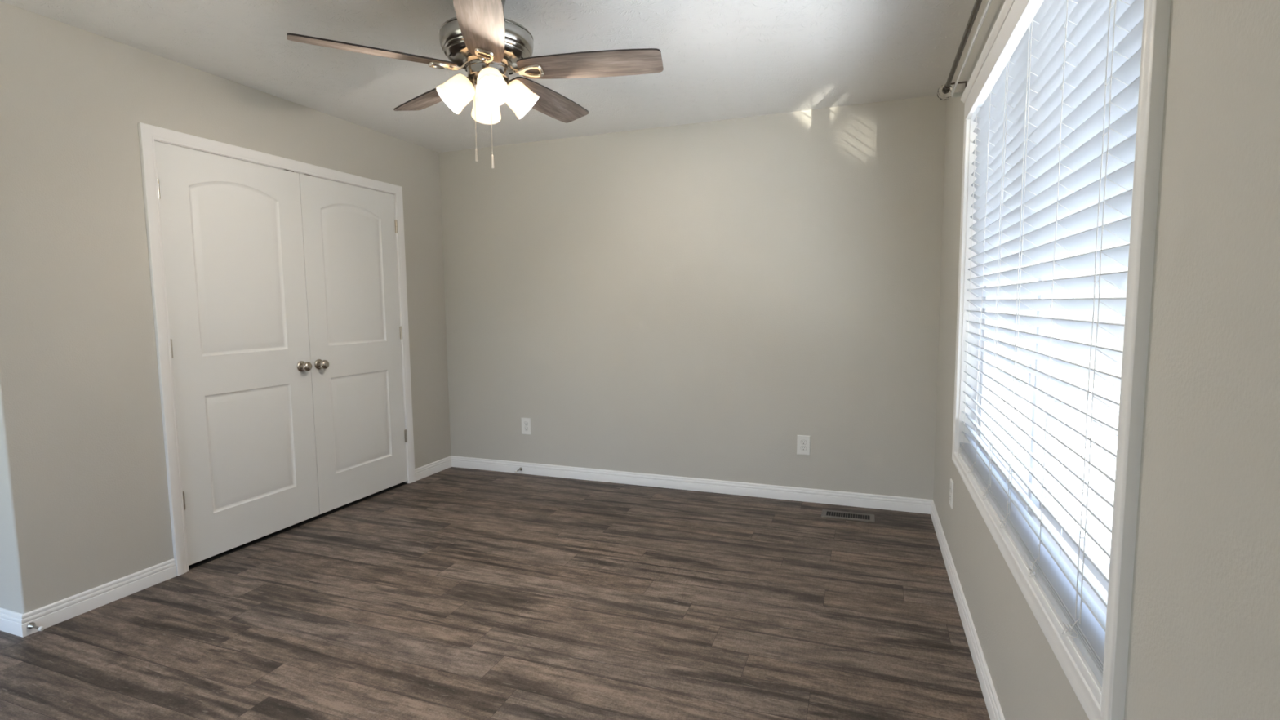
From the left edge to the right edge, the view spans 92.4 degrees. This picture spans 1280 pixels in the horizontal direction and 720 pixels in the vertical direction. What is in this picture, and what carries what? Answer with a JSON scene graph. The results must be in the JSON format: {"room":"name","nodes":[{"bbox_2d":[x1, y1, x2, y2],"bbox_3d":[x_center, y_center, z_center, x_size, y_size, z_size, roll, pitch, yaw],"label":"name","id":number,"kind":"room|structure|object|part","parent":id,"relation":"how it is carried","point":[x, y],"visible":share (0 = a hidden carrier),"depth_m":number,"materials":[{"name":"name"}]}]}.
{"room":"empty bedroom","nodes":[
{"label":"empty bedroom","id":0,"kind":"room"},
{"bbox_2d":[0,0,450,613],"bbox_3d":[-2.613,-0.212,3.791,1.350,2.540,2.655,1,6,20],"label":"wall","id":1,"kind":"structure","parent":0,"point":[84,497],"depth_m":2.62,"materials":[{"name":"beige paint"}]},
{"bbox_2d":[0,607,22,637],"bbox_3d":[-3.058,1.030,2.646,1.364,0.086,0.014,1,6,20],"label":"baseboard","id":2,"kind":"structure","parent":1,"relation":"attached to","point":[10,620],"depth_m":2.43,"materials":[{"name":"white paint"}]},
{"bbox_2d":[21,558,177,637],"bbox_3d":[-2.328,1.019,2.673,0.014,0.086,0.574,1,6,20],"label":"baseboard","id":3,"kind":"structure","parent":1,"relation":"attached to","point":[48,615],"depth_m":2.64,"materials":[{"name":"white paint"}]},
{"bbox_2d":[26,622,44,631],"bbox_3d":[-2.379,1.053,2.419,0.069,0.027,0.027,1,5,17],"label":"door stop","id":4,"kind":"object","parent":3,"relation":"attached to","point":[31,625],"visible":1,"depth_m":2.42,"materials":[{"name":"silver metal"}]},
{"bbox_3d":[-2.385,1.054,2.421,0.055,0.027,0.027,4,6,17],"label":"stem","id":5,"kind":"part","parent":4,"relation":"part of","materials":[{"name":"silver metal"}]},
{"bbox_2d":[154,141,319,565],"bbox_3d":[-2.079,-0.036,3.263,0.099,2.030,0.784,1,6,20],"label":"door","id":6,"kind":"structure","parent":1,"relation":"in","point":[232,231],"depth_m":3.22,"materials":[{"name":"white paint"}]},
{"bbox_3d":[-1.948,0.038,3.573,0.064,0.063,0.063,1,6,20],"label":"knob","id":7,"kind":"part","parent":6,"relation":"part of","materials":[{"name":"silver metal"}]},
{"bbox_2d":[137,122,415,576],"bbox_3d":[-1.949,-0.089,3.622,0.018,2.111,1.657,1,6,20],"label":"trim","id":8,"kind":"structure","parent":1,"relation":"attached to","point":[148,133],"depth_m":2.93,"materials":[{"name":"white paint"}]},
{"bbox_2d":[298,173,407,514],"bbox_3d":[-1.809,-0.105,3.990,0.099,2.030,0.769,1,6,20],"label":"door","id":9,"kind":"structure","parent":1,"relation":"in","point":[355,331],"depth_m":3.94,"materials":[{"name":"white paint"}]},
{"bbox_3d":[-1.905,0.027,3.687,0.064,0.063,0.063,1,6,20],"label":"knob","id":10,"kind":"part","parent":9,"relation":"part of","materials":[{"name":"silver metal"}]},
{"bbox_2d":[414,455,451,480],"bbox_3d":[-1.576,0.826,4.693,0.014,0.086,0.436,1,6,20],"label":"baseboard","id":11,"kind":"structure","parent":1,"relation":"attached to","point":[424,471],"depth_m":4.67,"materials":[{"name":"white paint"}]},
{"bbox_2d":[0,0,982,152],"bbox_3d":[-1.375,-1.512,2.003,5.096,0.350,5.140,1,6,20],"label":"ceiling","id":12,"kind":"structure","parent":0,"point":[722,60],"depth_m":2.81,"materials":[{"name":"white paint"}]},
{"bbox_2d":[287,0,663,168],"bbox_3d":[-0.551,-1.054,2.358,1.285,0.645,1.256,1,6,20],"label":"ceiling fan","id":13,"kind":"object","parent":12,"relation":"hanging from","point":[490,46],"visible":1,"depth_m":2.25,"materials":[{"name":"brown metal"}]},
{"bbox_3d":[-0.920,-1.075,2.139,0.538,0.006,0.151,-3,19,-29],"label":"blade","id":14,"kind":"part","parent":13,"relation":"part of","materials":[{"name":"brown wood"}]},
{"bbox_3d":[-0.862,-1.117,2.595,0.538,0.006,0.151,4,20,43],"label":"blade","id":15,"kind":"part","parent":13,"relation":"part of","materials":[{"name":"brown wood"}]},
{"bbox_3d":[-0.681,-1.006,2.300,0.108,0.118,0.118,-45,16,-10],"label":"lamp shade","id":16,"kind":"part","parent":13,"relation":"part of","materials":[{"name":"white glass"}]},
{"bbox_3d":[-0.637,-1.042,2.310,0.060,0.043,0.056,1,6,20],"label":"light arm","id":17,"kind":"part","parent":13,"relation":"part of","materials":[{"name":"silver metal"}]},
{"bbox_3d":[-0.621,-0.933,2.312,0.004,0.267,0.004,1,6,20],"label":"pull chain","id":18,"kind":"part","parent":13,"relation":"part of","materials":[{"name":"silver metal"}]},
{"bbox_3d":[-0.620,-0.777,2.327,0.011,0.049,0.011,1,6,20],"label":"chain pull","id":19,"kind":"part","parent":13,"relation":"part of","materials":[{"name":"silver metal"}]},
{"bbox_3d":[-0.502,-1.061,1.942,0.151,0.006,0.538,12,3,-12],"label":"blade","id":20,"kind":"part","parent":13,"relation":"part of","materials":[{"name":"brown wood"}]},
{"bbox_3d":[-0.610,-1.019,2.440,0.118,0.118,0.108,-2,-37,-18],"label":"lamp shade","id":21,"kind":"part","parent":13,"relation":"part of","materials":[{"name":"white glass"}]},
{"bbox_3d":[-0.553,-1.039,2.270,0.056,0.043,0.060,1,6,20],"label":"light arm","id":22,"kind":"part","parent":13,"relation":"part of","materials":[{"name":"metal"}]},
{"bbox_3d":[-0.546,-1.017,2.244,0.042,0.042,0.048,-2,48,-18],"label":"bulb","id":23,"kind":"part","parent":13,"relation":"part of","materials":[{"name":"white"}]},
{"bbox_3d":[-0.560,-0.903,2.309,0.004,0.257,0.004,1,6,20],"label":"pull chain","id":24,"kind":"part","parent":13,"relation":"part of","materials":[{"name":"silver metal"}]},
{"bbox_3d":[-0.558,-0.751,2.323,0.011,0.051,0.011,1,6,20],"label":"chain pull","id":25,"kind":"part","parent":13,"relation":"part of","materials":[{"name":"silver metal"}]},
{"bbox_3d":[-0.540,-1.000,2.230,0.118,0.118,0.108,-2,48,-18],"label":"lamp shade","id":26,"kind":"part","parent":13,"relation":"part of","materials":[{"name":"white glass"}]},
{"bbox_3d":[-0.469,-1.014,2.369,0.108,0.118,0.118,42,-8,-17],"label":"lamp shade","id":27,"kind":"part","parent":13,"relation":"part of","materials":[{"name":"white glass"}]},
{"bbox_3d":[-0.409,-1.130,2.681,0.151,0.006,0.538,-13,0,26],"label":"blade","id":28,"kind":"part","parent":13,"relation":"part of","materials":[{"name":"brown wood"}]},
{"bbox_3d":[-0.186,-1.095,2.277,0.538,0.006,0.151,0,-8,7],"label":"blade","id":29,"kind":"part","parent":13,"relation":"part of","materials":[{"name":"brown wood"}]},
{"bbox_2d":[0,466,990,719],"bbox_3d":[-1.379,1.139,2.259,4.886,0.105,4.900,1,6,20],"label":"floor","id":30,"kind":"structure","parent":0,"point":[452,593],"depth_m":2.49,"materials":[{"name":"brown wood"}]},
{"bbox_2d":[821,509,875,522],"bbox_3d":[1.242,0.930,3.668,0.300,0.004,0.136,1,6,20],"label":"floor vent","id":31,"kind":"object","parent":30,"relation":"in","point":[825,513],"visible":1,"depth_m":3.66,"materials":[{"name":"grey metal"}]},
{"bbox_2d":[439,95,946,499],"bbox_3d":[-0.220,-0.292,4.379,4.526,2.540,0.120,1,6,20],"label":"wall","id":32,"kind":"structure","parent":0,"point":[699,300],"depth_m":4.05,"materials":[{"name":"beige paint"}]},
{"bbox_2d":[521,417,531,435],"bbox_3d":[-0.859,0.499,4.624,0.081,0.127,0.008,1,6,20],"label":"wall outlet","id":33,"kind":"object","parent":32,"relation":"attached to","point":[526,422],"visible":1,"depth_m":4.62,"materials":[{"name":"white plastic"}]},
{"bbox_2d":[451,455,932,514],"bbox_3d":[0.125,0.845,4.288,3.486,0.086,0.014,1,6,20],"label":"baseboard","id":34,"kind":"structure","parent":32,"relation":"attached to","point":[756,490],"depth_m":4.16,"materials":[{"name":"white paint"}]},
{"bbox_2d":[796,435,810,455],"bbox_3d":[1.045,0.545,3.921,0.081,0.127,0.008,1,6,20],"label":"wall outlet","id":35,"kind":"object","parent":32,"relation":"attached to","point":[803,441],"visible":1,"depth_m":3.92,"materials":[{"name":"white plastic"}]},
{"bbox_2d":[800,440,806,444],"bbox_3d":[1.044,0.525,3.917,0.034,0.028,0.002,1,6,20],"label":"receptacle","id":36,"kind":"object","parent":35,"relation":"attached to","point":[802,442],"depth_m":3.92,"materials":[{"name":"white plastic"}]},
{"bbox_2d":[800,445,806,450],"bbox_3d":[1.045,0.564,3.920,0.034,0.028,0.002,1,6,20],"label":"receptacle","id":37,"kind":"object","parent":35,"relation":"attached to","point":[802,447],"depth_m":3.92,"materials":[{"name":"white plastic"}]},
{"bbox_2d":[933,0,1279,719],"bbox_3d":[0.944,-0.014,1.220,0.140,2.540,5.020,1,6,20],"label":"wall","id":38,"kind":"structure","parent":0,"point":[1204,637],"depth_m":0.78,"materials":[{"name":"beige paint"}]},
{"bbox_2d":[949,478,953,509],"bbox_3d":[1.473,0.632,2.906,0.008,0.127,0.081,1,6,20],"label":"wall outlet","id":39,"kind":"object","parent":38,"relation":"attached to","point":[951,489],"visible":1,"depth_m":2.88,"materials":[{"name":"white plastic"}]},
{"bbox_2d":[937,0,982,100],"bbox_3d":[1.028,-1.141,1.738,0.110,0.076,2.474,1,6,20],"label":"curtain rod","id":40,"kind":"object","parent":38,"relation":"attached to","point":[944,92],"visible":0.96,"depth_m":2.45,"materials":[{"name":"grey metal"}]},
{"bbox_2d":[930,499,1004,719],"bbox_3d":[0.904,1.101,1.406,0.014,0.086,4.900,1,6,20],"label":"baseboard","id":41,"kind":"structure","parent":38,"relation":"attached to","point":[994,710],"depth_m":2.28,"materials":[{"name":"white paint"}]},
{"bbox_2d":[951,0,991,97],"bbox_3d":[1.056,-1.108,1.742,0.058,0.028,2.282,1,6,20],"label":"rod","id":42,"kind":"object","parent":38,"relation":"attached to","point":[953,94],"visible":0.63,"depth_m":2.29,"materials":[{"name":"metal"}]},
{"bbox_2d":[960,0,1036,121],"bbox_3d":[1.069,-0.999,1.747,0.034,0.110,1.982,1,6,20],"label":"trim","id":43,"kind":"structure","parent":38,"relation":"attached to","point":[1013,14],"depth_m":2.00,"materials":[{"name":"white paint"}]},
{"bbox_2d":[957,106,1102,693],"bbox_3d":[1.156,-0.267,1.785,0.136,1.539,1.858,1,6,20],"label":"window frame","id":44,"kind":"structure","parent":38,"relation":"attached to","point":[969,264],"depth_m":2.67,"materials":[{"name":"white paint"}]},
{"bbox_2d":[975,257,1109,615],"bbox_3d":[1.183,-0.266,1.775,0.072,1.529,1.846,1,6,20],"label":"window","id":45,"kind":"structure","parent":38,"relation":"in","point":[1037,416],"depth_m":1.80,"materials":[{"name":"white plastic"}]},
{"bbox_3d":[1.321,-0.311,2.180,0.024,1.448,0.919,1,6,20],"label":"sash","id":46,"kind":"part","parent":45,"relation":"part of","materials":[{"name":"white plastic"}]},
{"bbox_2d":[957,0,1144,686],"bbox_3d":[1.117,-0.267,1.800,0.081,1.528,1.840,1,6,20],"label":"window blind","id":47,"kind":"object","parent":45,"relation":"attached to","point":[1055,129],"visible":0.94,"depth_m":1.44,"materials":[{"name":"white plastic"}]},
{"bbox_3d":[1.409,-0.335,2.577,0.048,1.454,0.009,1,6,20],"label":"ladder cord","id":48,"kind":"part","parent":47,"relation":"part of","materials":[{"name":"white fabric"}]},
{"bbox_3d":[1.301,-0.306,2.285,0.048,1.454,0.009,1,6,20],"label":"ladder cord","id":49,"kind":"part","parent":47,"relation":"part of","materials":[{"name":"white fabric"}]},
{"bbox_3d":[1.196,-0.280,2.006,0.049,1.454,0.026,1,6,20],"label":"ladder cord","id":50,"kind":"part","parent":47,"relation":"part of","materials":[{"name":"white fabric"}]},
{"bbox_3d":[1.123,-1.005,1.726,0.050,0.045,1.832,1,6,20],"label":"head rail","id":51,"kind":"part","parent":47,"relation":"part of","materials":[{"name":"white plastic"}]},
{"bbox_3d":[1.092,-0.253,1.726,0.049,1.454,0.026,1,6,20],"label":"ladder cord","id":52,"kind":"part","parent":47,"relation":"part of","materials":[{"name":"white fabric"}]},
{"bbox_3d":[1.128,0.484,1.868,0.052,0.019,1.830,1,6,20],"label":"rail","id":53,"kind":"part","parent":47,"relation":"part of","materials":[{"name":"white plastic"}]},
{"bbox_3d":[0.975,-0.223,1.409,0.048,1.454,0.009,1,6,20],"label":"ladder cord","id":54,"kind":"part","parent":47,"relation":"part of","materials":[{"name":"white fabric"}]},
{"bbox_3d":[0.871,-0.196,1.132,0.049,1.454,0.026,1,6,20],"label":"ladder cord","id":55,"kind":"part","parent":47,"relation":"part of","materials":[{"name":"white fabric"}]},
{"bbox_3d":[1.051,-0.233,1.367,0.024,1.448,0.919,1,6,20],"label":"sash","id":56,"kind":"part","parent":45,"relation":"part of","materials":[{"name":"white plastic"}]},
{"bbox_2d":[951,0,1170,719],"bbox_3d":[1.085,-0.200,1.818,0.019,1.493,1.953,1,6,20],"label":"trim","id":57,"kind":"structure","parent":38,"relation":"attached to","point":[1109,704],"depth_m":0.94,"materials":[{"name":"white paint"}]},
{"label":"outside","id":58,"kind":"structure","parent":0,"visible":0},
{"bbox_2d":[996,328,1123,391],"bbox_3d":[4.663,1.705,0.012,75.000,0.260,75.000,1,6,20],"label":"ground","id":59,"kind":"structure","parent":58,"point":[1113,368],"depth_m":16.15,"materials":[{"name":"white"}]},
{"bbox_2d":[994,384,1119,562],"bbox_3d":[3.219,1.373,2.124,3.560,0.035,20.000,1,6,20],"label":"window pane","id":60,"kind":"structure","parent":59,"relation":"on","point":[1100,435],"depth_m":6.63,"materials":[{"name":"glass"}]}
]}

